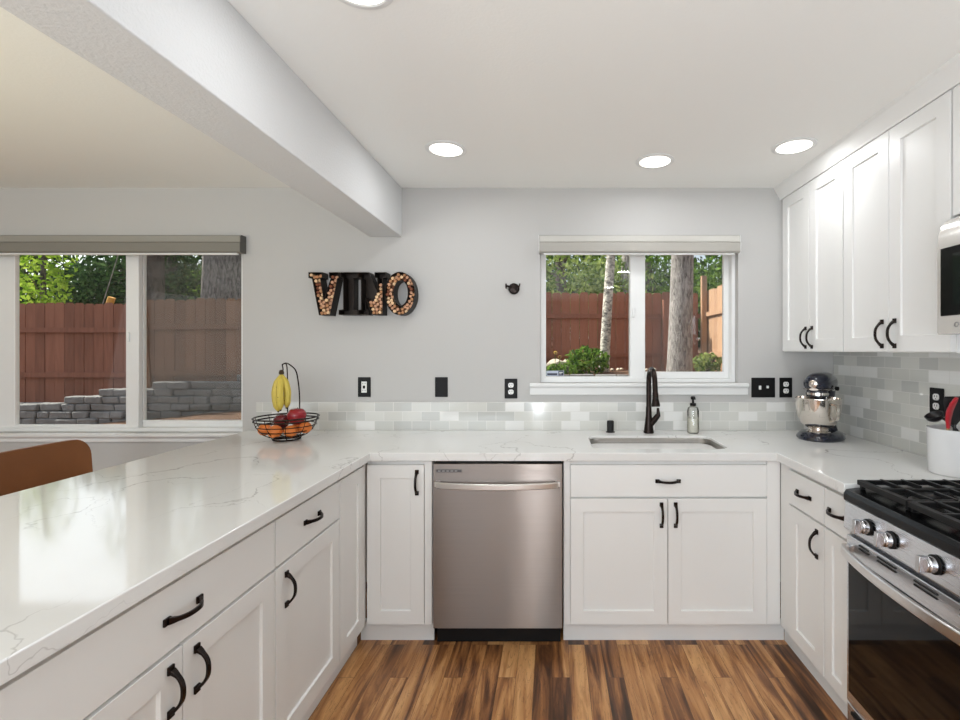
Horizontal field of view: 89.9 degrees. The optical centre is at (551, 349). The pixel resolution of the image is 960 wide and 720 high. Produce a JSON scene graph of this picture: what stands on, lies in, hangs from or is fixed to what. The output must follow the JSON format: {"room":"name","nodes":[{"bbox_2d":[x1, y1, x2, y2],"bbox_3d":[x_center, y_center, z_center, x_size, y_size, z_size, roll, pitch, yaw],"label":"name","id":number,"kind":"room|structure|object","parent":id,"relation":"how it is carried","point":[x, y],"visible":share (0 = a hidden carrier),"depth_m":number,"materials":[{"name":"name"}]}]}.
{"room":"kitchen","nodes":[
{"label":"kitchen","id":0,"kind":"room"},
{"bbox_2d":[0,188,832,581],"bbox_3d":[-1.837,0.214,2.989,7.127,2.412,0.160,0,0,0],"label":"wall","id":1,"kind":"structure","parent":0,"point":[460,247],"depth_m":2.91,"materials":[{"name":"paint"}]},
{"bbox_2d":[0,254,242,441],"bbox_3d":[-2.740,-0.054,2.957,1.760,1.232,0.164,0,0,0],"label":"window","id":2,"kind":"structure","parent":1,"relation":"in","point":[136,265],"depth_m":2.97,"materials":[{"name":"white plastic"}]},
{"bbox_2d":[0,235,245,254],"bbox_3d":[-2.696,-0.634,2.880,1.648,0.116,0.056,0,0,0],"label":"roller blind","id":3,"kind":"object","parent":1,"relation":"attached to","point":[9,244],"visible":1,"depth_m":2.86,"materials":[{"name":"beige fabric"}]},
{"bbox_2d":[0,0,401,236],"bbox_3d":[-1.017,-0.842,-0.391,0.196,0.300,6.600,0,0,0],"label":"ceiling beam","id":4,"kind":"structure","parent":1,"relation":"attached to","point":[202,62],"depth_m":1.40,"materials":[{"name":"paint"}]},
{"bbox_2d":[308,272,342,315],"bbox_3d":[-1.360,-0.336,2.869,0.184,0.257,0.075,0,0,0],"label":"letter","id":5,"kind":"object","parent":1,"relation":"attached to","point":[325,289],"visible":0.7,"depth_m":2.85,"materials":[{"name":"metal"}]},
{"bbox_2d":[339,272,361,315],"bbox_3d":[-1.215,-0.337,2.869,0.113,0.254,0.075,0,0,0],"label":"letter","id":6,"kind":"object","parent":1,"relation":"attached to","point":[350,279],"visible":0.88,"depth_m":2.88,"materials":[{"name":"metal"}]},
{"bbox_2d":[358,377,370,396],"bbox_3d":[-1.148,0.227,2.904,0.078,0.121,0.009,0,0,0],"label":"power outlet","id":7,"kind":"object","parent":1,"relation":"attached to","point":[364,383],"visible":1,"depth_m":2.90,"materials":[{"name":"black plastic"}]},
{"bbox_2d":[361,382,366,392],"bbox_3d":[-1.148,0.227,2.902,0.033,0.068,0.003,0,0,0],"label":"socket","id":8,"kind":"object","parent":7,"relation":"attached to","point":[363,384],"depth_m":2.90,"materials":[{"name":"white plastic"}]},
{"bbox_2d":[358,272,389,315],"bbox_3d":[-1.072,-0.337,2.869,0.165,0.254,0.075,0,0,0],"label":"letter","id":9,"kind":"object","parent":1,"relation":"attached to","point":[370,287],"visible":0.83,"depth_m":2.87,"materials":[{"name":"metal"}]},
{"bbox_2d":[385,272,417,315],"bbox_3d":[-0.907,-0.337,2.869,0.181,0.258,0.075,0,0,0],"label":"letter","id":10,"kind":"object","parent":1,"relation":"attached to","point":[398,283],"visible":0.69,"depth_m":2.86,"materials":[{"name":"metal"}]},
{"bbox_2d":[435,377,447,396],"bbox_3d":[-0.677,0.227,2.905,0.078,0.121,0.007,0,0,0],"label":"blank wall plate","id":11,"kind":"object","parent":1,"relation":"attached to","point":[441,383],"visible":1,"depth_m":2.90,"materials":[{"name":"black plastic"}]},
{"bbox_2d":[505,379,516,397],"bbox_3d":[-0.251,0.236,2.904,0.078,0.121,0.009,0,0,0],"label":"power outlet","id":12,"kind":"object","parent":1,"relation":"attached to","point":[510,384],"visible":1,"depth_m":2.90,"materials":[{"name":"black plastic"}]},
{"bbox_2d":[505,283,519,293],"bbox_3d":[-0.237,-0.374,2.886,0.090,0.068,0.046,0,0,0],"label":"wall hook","id":13,"kind":"object","parent":1,"relation":"attached to","point":[513,288],"depth_m":2.88,"materials":[{"name":"brown metal"}]},
{"bbox_2d":[256,402,807,429],"bbox_3d":[-0.043,0.405,2.905,3.525,0.171,0.008,0,0,0],"label":"backsplash","id":14,"kind":"structure","parent":1,"relation":"attached to","point":[333,415],"depth_m":2.90,"materials":[{"name":"white tile"}]},
{"bbox_2d":[530,254,748,394],"bbox_3d":[0.529,-0.198,2.957,1.329,0.945,0.164,0,0,0],"label":"window","id":15,"kind":"structure","parent":1,"relation":"in","point":[637,373],"depth_m":2.97,"materials":[{"name":"white plastic"}]},
{"bbox_2d":[539,235,740,254],"bbox_3d":[0.528,-0.634,2.880,1.216,0.116,0.056,0,0,0],"label":"roller blind","id":16,"kind":"object","parent":1,"relation":"attached to","point":[548,244],"visible":1,"depth_m":2.86,"materials":[{"name":"grey fabric"}]},
{"bbox_2d":[751,378,774,396],"bbox_3d":[1.292,0.230,2.900,0.145,0.121,0.018,0,0,0],"label":"light switch","id":17,"kind":"object","parent":1,"relation":"attached to","point":[760,387],"visible":1,"depth_m":2.90,"materials":[{"name":"black plastic"}]},
{"bbox_2d":[779,378,791,396],"bbox_3d":[1.430,0.230,2.904,0.078,0.121,0.009,0,0,0],"label":"power outlet","id":18,"kind":"object","parent":1,"relation":"attached to","point":[785,384],"visible":1,"depth_m":2.90,"materials":[{"name":"black plastic"}]},
{"bbox_2d":[774,52,959,199],"bbox_3d":[1.394,-0.955,1.434,0.072,0.075,2.950,0,0,0],"label":"trim","id":19,"kind":"structure","parent":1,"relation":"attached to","point":[946,77],"depth_m":1.99,"materials":[{"name":"white wood"}]},
{"bbox_2d":[0,0,959,187],"bbox_3d":[-1.837,-1.052,-0.386,7.427,0.120,6.910,0,0,0],"label":"ceiling","id":20,"kind":"structure","parent":0,"point":[536,93],"depth_m":1.82,"materials":[{"name":"paint"}]},
{"bbox_2d":[339,0,392,9],"bbox_3d":[-0.526,-0.988,1.280,0.200,0.008,0.200,0,0,0],"label":"recessed light","id":21,"kind":"object","parent":20,"relation":"in","point":[361,4],"visible":1,"depth_m":1.35,"materials":[{"name":"white plastic"}]},
{"bbox_2d":[425,140,466,157],"bbox_3d":[-0.523,-0.988,2.344,0.200,0.008,0.200,0,0,0],"label":"recessed light","id":22,"kind":"object","parent":20,"relation":"in","point":[440,148],"visible":1,"depth_m":2.33,"materials":[{"name":"white plastic"}]},
{"bbox_2d":[636,153,674,168],"bbox_3d":[0.540,-0.988,2.493,0.200,0.008,0.200,0,0,0],"label":"recessed light","id":23,"kind":"object","parent":20,"relation":"in","point":[656,160],"visible":1,"depth_m":2.48,"materials":[{"name":"white plastic"}]},
{"bbox_2d":[771,137,817,154],"bbox_3d":[1.177,-0.988,2.310,0.200,0.008,0.200,0,0,0],"label":"recessed light","id":24,"kind":"object","parent":20,"relation":"in","point":[797,145],"visible":1,"depth_m":2.30,"materials":[{"name":"white plastic"}]},
{"bbox_2d":[308,582,847,719],"bbox_3d":[-1.762,1.470,-0.311,7.277,0.100,6.760,0,0,0],"label":"floor","id":25,"kind":"structure","parent":0,"point":[434,679],"depth_m":2.03,"materials":[{"name":"brown wood"}]},
{"bbox_2d":[0,440,92,495],"bbox_3d":[-2.039,0.920,2.057,0.482,1.002,0.472,0,0,0],"label":"counter stool","id":26,"kind":"object","parent":25,"relation":"on","point":[25,468],"visible":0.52,"depth_m":2.09,"materials":[{"name":"brown leather"}]},
{"bbox_2d":[0,521,274,719],"bbox_3d":[-1.167,0.976,1.002,0.615,0.888,1.069,0,0,0],"label":"base cabinet","id":27,"kind":"object","parent":25,"relation":"on","point":[201,646],"visible":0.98,"depth_m":1.14,"materials":[{"name":"white wood"}]},
{"bbox_2d":[271,481,339,719],"bbox_3d":[-1.167,0.976,1.771,0.615,0.888,0.468,0,0,0],"label":"base cabinet","id":28,"kind":"object","parent":25,"relation":"on","point":[307,535],"visible":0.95,"depth_m":1.74,"materials":[{"name":"white wood"}]},
{"bbox_2d":[330,464,364,685],"bbox_3d":[-1.185,0.976,2.148,0.580,0.888,0.284,0,0,0],"label":"base cabinet","id":29,"kind":"object","parent":25,"relation":"on","point":[352,486],"visible":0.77,"depth_m":2.15,"materials":[{"name":"white wood"}]},
{"bbox_2d":[361,461,435,639],"bbox_3d":[-0.756,0.976,2.556,0.359,0.888,0.615,0,0,0],"label":"base cabinet","id":30,"kind":"object","parent":25,"relation":"on","point":[399,493],"visible":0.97,"depth_m":2.29,"materials":[{"name":"white wood"}]},
{"bbox_2d":[433,461,561,640],"bbox_3d":[-0.259,0.977,2.538,0.616,0.882,0.656,0,0,0],"label":"dishwasher","id":31,"kind":"object","parent":25,"relation":"on","point":[497,525],"visible":0.99,"depth_m":2.26,"materials":[{"name":"silver metal"}]},
{"bbox_2d":[561,443,783,639],"bbox_3d":[0.596,0.976,2.556,1.080,0.888,0.615,0,0,0],"label":"base cabinet","id":32,"kind":"object","parent":25,"relation":"on","point":[652,550],"visible":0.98,"depth_m":2.29,"materials":[{"name":"white wood"}]},
{"bbox_2d":[0,430,959,685],"bbox_3d":[-0.066,0.510,1.625,3.568,0.040,2.551,0,0,0],"label":"countertop","id":33,"kind":"structure","parent":32,"relation":"on","point":[77,552],"depth_m":1.66,"materials":[{"name":"stone"}]},
{"bbox_2d":[251,363,319,441],"bbox_3d":[-1.452,0.279,2.600,0.327,0.422,0.327,0,0,-5],"label":"fruit basket","id":34,"kind":"object","parent":33,"relation":"on","point":[271,423],"visible":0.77,"depth_m":2.54,"materials":[{"name":"black metal"}]},
{"bbox_2d":[257,425,270,435],"bbox_3d":[-1.542,0.428,2.550,0.068,0.064,0.068,0,0,0],"label":"orange","id":35,"kind":"object","parent":34,"relation":"in","point":[260,426],"visible":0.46,"depth_m":2.52,"materials":[{"name":"orange food"}]},
{"bbox_2d":[267,425,282,437],"bbox_3d":[-1.467,0.432,2.515,0.072,0.068,0.072,0,0,0],"label":"orange","id":36,"kind":"object","parent":34,"relation":"in","point":[273,426],"visible":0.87,"depth_m":2.49,"materials":[{"name":"orange food"}]},
{"bbox_2d":[271,370,290,412],"bbox_3d":[-1.460,0.222,2.564,0.075,0.230,0.080,0,0,30],"label":"banana bunch","id":37,"kind":"object","parent":34,"relation":"hanging from","point":[281,389],"visible":1,"depth_m":2.55,"materials":[{"name":"yellow food"}]},
{"bbox_2d":[273,414,289,427],"bbox_3d":[-1.482,0.388,2.605,0.082,0.079,0.082,0,0,0],"label":"apple","id":38,"kind":"object","parent":34,"relation":"in","point":[281,416],"visible":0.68,"depth_m":2.58,"materials":[{"name":"red food"}]},
{"bbox_2d":[284,425,297,436],"bbox_3d":[-1.397,0.435,2.540,0.068,0.064,0.068,0,0,0],"label":"orange","id":39,"kind":"object","parent":34,"relation":"in","point":[289,426],"visible":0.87,"depth_m":2.52,"materials":[{"name":"orange food"}]},
{"bbox_2d":[287,407,306,424],"bbox_3d":[-1.386,0.358,2.580,0.096,0.093,0.096,0,0,0],"label":"apple","id":40,"kind":"object","parent":34,"relation":"in","point":[296,413],"visible":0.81,"depth_m":2.55,"materials":[{"name":"red food"}]},
{"bbox_2d":[299,422,311,432],"bbox_3d":[-1.345,0.422,2.590,0.066,0.062,0.066,0,0,0],"label":"orange","id":41,"kind":"object","parent":34,"relation":"in","point":[306,429],"visible":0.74,"depth_m":2.57,"materials":[{"name":"orange food"}]},
{"bbox_2d":[606,420,614,432],"bbox_3d":[0.348,0.455,2.831,0.054,0.070,0.054,0,0,0],"label":"air gap","id":42,"kind":"object","parent":33,"relation":"on","point":[610,423],"visible":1,"depth_m":2.81,"materials":[{"name":"black metal"}]},
{"bbox_2d":[643,367,659,433],"bbox_3d":[0.589,0.294,2.718,0.097,0.393,0.244,0,0,0],"label":"faucet","id":43,"kind":"object","parent":33,"relation":"on","point":[650,421],"visible":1,"depth_m":2.78,"materials":[{"name":"black metal"}]},
{"bbox_2d":[589,438,723,448],"bbox_3d":[0.545,0.616,2.533,0.679,0.228,0.358,0,0,0],"label":"sink","id":44,"kind":"object","parent":33,"relation":"in","point":[593,440],"visible":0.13,"depth_m":2.71,"materials":[{"name":"silver metal"}]},
{"bbox_2d":[687,396,698,433],"bbox_3d":[0.834,0.381,2.809,0.068,0.216,0.068,0,0,45],"label":"soap dispenser","id":45,"kind":"object","parent":33,"relation":"on","point":[692,422],"visible":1,"depth_m":2.79,"materials":[{"name":"white"}]},
{"bbox_2d":[795,372,845,442],"bbox_3d":[1.503,0.307,2.647,0.242,0.366,0.328,0,0,44],"label":"stand mixer","id":46,"kind":"object","parent":33,"relation":"on","point":[820,411],"visible":1,"depth_m":2.55,"materials":[{"name":"silver metal"}]},
{"bbox_2d":[795,396,842,431],"bbox_3d":[1.465,0.353,2.614,0.230,0.181,0.230,0,0,-24],"label":"bowl","id":47,"kind":"object","parent":46,"relation":"on","point":[817,413],"depth_m":2.54,"materials":[{"name":"metal"}]},
{"bbox_2d":[926,424,959,478],"bbox_3d":[1.602,0.400,1.880,0.194,0.181,0.194,0,0,0],"label":"utensil crock","id":48,"kind":"object","parent":33,"relation":"on","point":[943,445],"visible":0.94,"depth_m":1.84,"materials":[{"name":"white ceramic"}]},
{"bbox_2d":[924,410,958,430],"bbox_3d":[1.596,0.359,1.914,0.154,0.225,0.067,0,0,23],"label":"ladle","id":49,"kind":"object","parent":48,"relation":"in","point":[934,416],"visible":0.89,"depth_m":1.93,"materials":[{"name":"black plastic"}]},
{"bbox_2d":[924,410,943,421],"bbox_3d":[1.555,0.270,1.932,0.063,0.047,0.068,0,0,0],"label":"bowl","id":50,"kind":"object","parent":49,"relation":"attached to","point":[934,416],"depth_m":1.94,"materials":[{"name":"black"}]},
{"bbox_2d":[943,396,959,430],"bbox_3d":[1.621,0.333,1.908,0.084,0.291,0.027,0,0,0],"label":"turner","id":51,"kind":"object","parent":48,"relation":"in","point":[955,420],"visible":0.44,"depth_m":1.92,"materials":[{"name":"black plastic"}]},
{"bbox_2d":[945,397,958,429],"bbox_3d":[1.551,0.328,1.860,0.072,0.288,0.043,0,0,10],"label":"spoon","id":52,"kind":"object","parent":48,"relation":"in","point":[949,412],"visible":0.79,"depth_m":1.85,"materials":[{"name":"red plastic"}]},
{"bbox_2d":[781,463,833,700],"bbox_3d":[1.368,0.976,2.120,0.615,0.888,0.411,0,0,0],"label":"base cabinet","id":53,"kind":"object","parent":25,"relation":"on","point":[803,526],"visible":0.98,"depth_m":2.09,"materials":[{"name":"white wood"}]},
{"bbox_2d":[825,487,851,718],"bbox_3d":[1.368,0.976,1.830,0.615,0.888,0.168,0,0,0],"label":"base cabinet","id":54,"kind":"object","parent":25,"relation":"on","point":[836,533],"visible":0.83,"depth_m":1.85,"materials":[{"name":"white wood"}]},
{"bbox_2d":[841,479,959,719],"bbox_3d":[1.355,0.944,1.359,0.710,0.953,0.758,0,0,0],"label":"gas range","id":55,"kind":"object","parent":25,"relation":"on","point":[901,552],"visible":1,"depth_m":1.47,"materials":[{"name":"silver metal"}]},
{"bbox_2d":[844,487,959,558],"bbox_3d":[1.383,0.526,1.359,0.634,0.046,0.758,0,0,0],"label":"cooktop","id":56,"kind":"object","parent":55,"relation":"in","point":[942,538],"depth_m":1.46,"materials":[{"name":"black metal"}]},
{"bbox_3d":[1.802,0.214,-0.311,0.150,2.412,6.760,0,0,0],"label":"wall","id":57,"kind":"structure","parent":0,"visible":0},
{"bbox_2d":[783,160,846,351],"bbox_3d":[1.545,-0.454,2.596,0.361,0.927,0.622,0,0,0],"label":"upper cabinet","id":58,"kind":"object","parent":57,"relation":"attached to","point":[813,214],"visible":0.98,"depth_m":2.52,"materials":[{"name":"white wood"}]},
{"bbox_2d":[833,352,959,456],"bbox_3d":[1.723,0.251,1.905,0.008,0.478,1.992,0,0,0],"label":"backsplash","id":59,"kind":"structure","parent":57,"relation":"attached to","point":[885,395],"depth_m":2.40,"materials":[{"name":"grey tile"}]},
{"bbox_2d":[930,387,943,411],"bbox_3d":[1.714,0.230,2.118,0.009,0.121,0.078,0,0,0],"label":"power outlet","id":60,"kind":"object","parent":59,"relation":"attached to","point":[936,394],"visible":0.8,"depth_m":2.11,"materials":[{"name":"black plastic"}]},
{"bbox_2d":[933,394,938,399],"bbox_3d":[1.712,0.209,2.118,0.003,0.029,0.033,0,0,0],"label":"socket","id":61,"kind":"object","parent":60,"relation":"attached to","point":[935,396],"depth_m":2.12,"materials":[{"name":"white plastic"}]},
{"bbox_2d":[933,403,938,409],"bbox_3d":[1.712,0.251,2.118,0.003,0.029,0.033,0,0,0],"label":"socket","id":62,"kind":"object","parent":60,"relation":"attached to","point":[935,405],"depth_m":2.12,"materials":[{"name":"white plastic"}]},
{"bbox_2d":[844,90,959,352],"bbox_3d":[1.545,-0.454,1.975,0.361,0.927,0.618,0,0,0],"label":"upper cabinet","id":63,"kind":"object","parent":57,"relation":"attached to","point":[898,186],"visible":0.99,"depth_m":1.92,"materials":[{"name":"white wood"}]},
{"bbox_2d":[953,84,959,216],"bbox_3d":[1.545,-0.691,1.282,0.361,0.452,0.762,0,0,0],"label":"upper cabinet","id":64,"kind":"object","parent":57,"relation":"attached to","point":[956,90],"visible":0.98,"depth_m":1.64,"materials":[{"name":"white wood"}]},
{"bbox_2d":[937,216,959,334],"bbox_3d":[1.509,-0.255,1.281,0.417,0.402,0.758,0,0,0],"label":"microwave","id":65,"kind":"object","parent":64,"relation":"attached to","point":[948,247],"visible":1,"depth_m":1.61,"materials":[{"name":"silver metal"}]},
{"label":"outside","id":66,"kind":"structure","parent":0,"visible":0},
{"bbox_2d":[100,411,240,423],"bbox_3d":[-2.500,1.159,4.724,23.000,0.777,3.270,0,0,0],"label":"ground","id":67,"kind":"structure","parent":66,"point":[233,415],"depth_m":6.12,"materials":[{"name":"brown"}]},
{"bbox_2d":[19,374,628,423],"bbox_3d":[-3.382,0.854,6.313,19.238,1.066,0.315,0,0,0],"label":"wall","id":68,"kind":"structure","parent":67,"relation":"on","point":[165,399],"depth_m":6.27,"materials":[{"name":"stone"}]},
{"bbox_2d":[666,255,693,371],"bbox_3d":[1.554,-2.597,5.968,3.223,6.646,3.266,0,0,0],"label":"tree","id":69,"kind":"object","parent":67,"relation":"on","point":[680,329],"visible":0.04,"depth_m":5.89,"materials":[{"name":"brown plant"}]},
{"bbox_2d":[706,285,721,371],"bbox_3d":[2.510,-0.060,5.665,0.061,1.824,4.311,0,0,0],"label":"fence","id":70,"kind":"object","parent":67,"relation":"on","point":[714,296],"visible":0.15,"depth_m":7.32,"materials":[{"name":"brown wood"}]},
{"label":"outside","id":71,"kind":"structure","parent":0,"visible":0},
{"bbox_2d":[564,339,700,374],"bbox_3d":[-4.000,0.084,17.634,52.000,1.535,22.550,0,0,0],"label":"ground","id":72,"kind":"structure","parent":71,"point":[624,372],"depth_m":7.09,"materials":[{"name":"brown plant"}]},
{"bbox_2d":[19,255,77,304],"bbox_3d":[-8.809,-1.042,8.192,1.614,2.928,0.870,0,0,39],"label":"tree","id":73,"kind":"object","parent":72,"relation":"on","point":[41,259],"visible":0.5,"depth_m":8.11,"materials":[{"name":"green plant"}]},
{"bbox_2d":[19,303,125,401],"bbox_3d":[-9.275,0.130,6.745,7.450,1.622,0.151,0,0,0],"label":"fence","id":74,"kind":"object","parent":72,"relation":"on","point":[68,349],"visible":0.44,"depth_m":6.80,"materials":[{"name":"red wood"}]},
{"bbox_2d":[102,255,118,303],"bbox_3d":[-6.525,-1.480,7.100,0.462,1.803,0.010,0,0,0],"label":"guy wire","id":75,"kind":"object","parent":72,"relation":"attached to","point":[117,255],"visible":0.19,"depth_m":7.10,"materials":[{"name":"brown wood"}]},
{"bbox_2d":[106,296,115,303],"bbox_3d":[-6.480,-0.650,6.950,0.165,0.268,0.086,0,0,0],"label":"stake","id":76,"kind":"object","parent":72,"relation":"on","point":[109,299],"visible":0.34,"depth_m":6.92,"materials":[{"name":"orange wood"}]},
{"bbox_2d":[46,255,194,304],"bbox_3d":[-10.320,-1.043,11.355,3.860,2.934,1.981,0,0,0],"label":"tree","id":77,"kind":"object","parent":72,"relation":"on","point":[83,270],"visible":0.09,"depth_m":10.93,"materials":[{"name":"green plant"}]},
{"bbox_2d":[77,255,201,304],"bbox_3d":[-8.933,-1.082,11.123,4.230,3.028,2.045,0,0,10],"label":"tree","id":78,"kind":"object","parent":72,"relation":"on","point":[172,269],"visible":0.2,"depth_m":10.62,"materials":[{"name":"green plant"}]},
{"bbox_2d":[147,318,151,386],"bbox_3d":[-5.540,-0.075,6.485,0.140,1.151,0.030,0,0,0],"label":"leaning board","id":79,"kind":"object","parent":72,"relation":"on","point":[149,376],"visible":0.36,"depth_m":6.47,"materials":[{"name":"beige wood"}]},
{"bbox_2d":[147,255,164,300],"bbox_3d":[-7.141,-2.478,8.542,0.660,6.009,1.203,0,0,0],"label":"tree","id":80,"kind":"object","parent":72,"relation":"on","point":[155,263],"visible":0.06,"depth_m":8.32,"materials":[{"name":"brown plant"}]},
{"bbox_2d":[182,263,201,299],"bbox_3d":[-6.448,-1.063,10.538,3.614,2.976,1.721,0,0,12],"label":"tree","id":81,"kind":"object","parent":72,"relation":"on","point":[195,291],"visible":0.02,"depth_m":10.30,"materials":[{"name":"green plant"}]},
{"bbox_2d":[147,298,240,388],"bbox_3d":[-4.310,0.093,6.540,2.620,1.632,0.061,0,0,0],"label":"fence","id":82,"kind":"object","parent":72,"relation":"on","point":[199,339],"visible":0.33,"depth_m":6.55,"materials":[{"name":"brown wood"}]},
{"bbox_2d":[201,254,240,299],"bbox_3d":[-5.862,-2.473,8.477,1.000,6.019,1.347,0,0,-33],"label":"tree","id":83,"kind":"object","parent":72,"relation":"on","point":[221,274],"visible":0.09,"depth_m":8.29,"materials":[{"name":"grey plant"}]},
{"bbox_2d":[19,255,721,348],"bbox_3d":[-3.041,-1.571,16.904,48.980,5.373,3.250,0,0,0],"label":"woodland","id":84,"kind":"object","parent":72,"relation":"on","point":[63,256],"visible":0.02,"depth_m":16.59,"materials":[{"name":"green plant"}]},
{"bbox_2d":[546,359,565,368],"bbox_3d":[0.066,0.232,7.022,0.325,0.204,0.244,0,0,0],"label":"boulder","id":85,"kind":"object","parent":72,"relation":"on","point":[552,361],"visible":0.33,"depth_m":6.95,"materials":[{"name":"white stone"}]},
{"bbox_2d":[546,362,582,373],"bbox_3d":[0.140,0.310,6.588,0.610,0.286,0.361,0,0,0],"label":"shrub","id":86,"kind":"object","parent":72,"relation":"on","point":[571,368],"visible":0.38,"depth_m":6.52,"materials":[{"name":"green plant"}]},
{"bbox_2d":[562,345,610,373],"bbox_3d":[0.488,0.157,6.757,0.720,0.472,0.569,0,0,0],"label":"shrub","id":87,"kind":"object","parent":72,"relation":"on","point":[591,354],"visible":0.88,"depth_m":6.66,"materials":[{"name":"green plant"}]},
{"bbox_2d":[546,255,662,336],"bbox_3d":[0.142,-1.063,10.314,4.445,2.990,2.090,0,0,8],"label":"tree","id":88,"kind":"object","parent":72,"relation":"on","point":[559,277],"visible":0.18,"depth_m":9.76,"materials":[{"name":"green leaves"},{"name":"pale birch bark"}]},
{"bbox_2d":[599,255,614,371],"bbox_3d":[0.748,-2.327,7.005,2.392,6.103,2.334,0,0,0],"label":"tree","id":89,"kind":"object","parent":72,"relation":"on","point":[605,340],"visible":0.02,"depth_m":6.95,"materials":[{"name":"white plant"}]},
{"bbox_2d":[546,292,700,375],"bbox_3d":[-0.250,-0.066,7.745,5.500,1.773,0.151,0,0,0],"label":"fence","id":90,"kind":"object","parent":72,"relation":"on","point":[562,310],"visible":0.21,"depth_m":7.80,"materials":[{"name":"red wood"}]},
{"bbox_2d":[620,255,628,291],"bbox_3d":[1.805,-2.480,9.819,1.496,6.002,0.588,0,0,0],"label":"tree","id":91,"kind":"object","parent":72,"relation":"on","point":[625,258],"visible":0.04,"depth_m":9.78,"materials":[{"name":"grey plant"}]},
{"bbox_2d":[567,255,721,339],"bbox_3d":[2.334,-1.064,11.821,4.647,2.983,2.171,0,0,9],"label":"tree","id":92,"kind":"object","parent":72,"relation":"on","point":[649,262],"visible":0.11,"depth_m":11.44,"materials":[{"name":"green plant"}]},
{"bbox_2d":[701,276,706,360],"bbox_3d":[2.460,-0.365,7.700,0.080,1.670,0.080,0,0,0],"label":"fence post","id":93,"kind":"object","parent":72,"relation":"on","point":[703,278],"visible":0.64,"depth_m":7.66,"materials":[{"name":"brown wood"}]},
{"bbox_2d":[693,255,721,328],"bbox_3d":[4.819,-1.062,10.083,4.126,2.973,2.157,0,0,0],"label":"tree","id":94,"kind":"object","parent":72,"relation":"on","point":[718,272],"visible":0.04,"depth_m":10.12,"materials":[{"name":"green plant"}]},
{"bbox_2d":[693,352,721,371],"bbox_3d":[2.263,0.209,6.889,0.457,0.365,0.453,0,0,0],"label":"shrub","id":95,"kind":"object","parent":72,"relation":"on","point":[704,366],"visible":0.95,"depth_m":6.82,"materials":[{"name":"green plant"}]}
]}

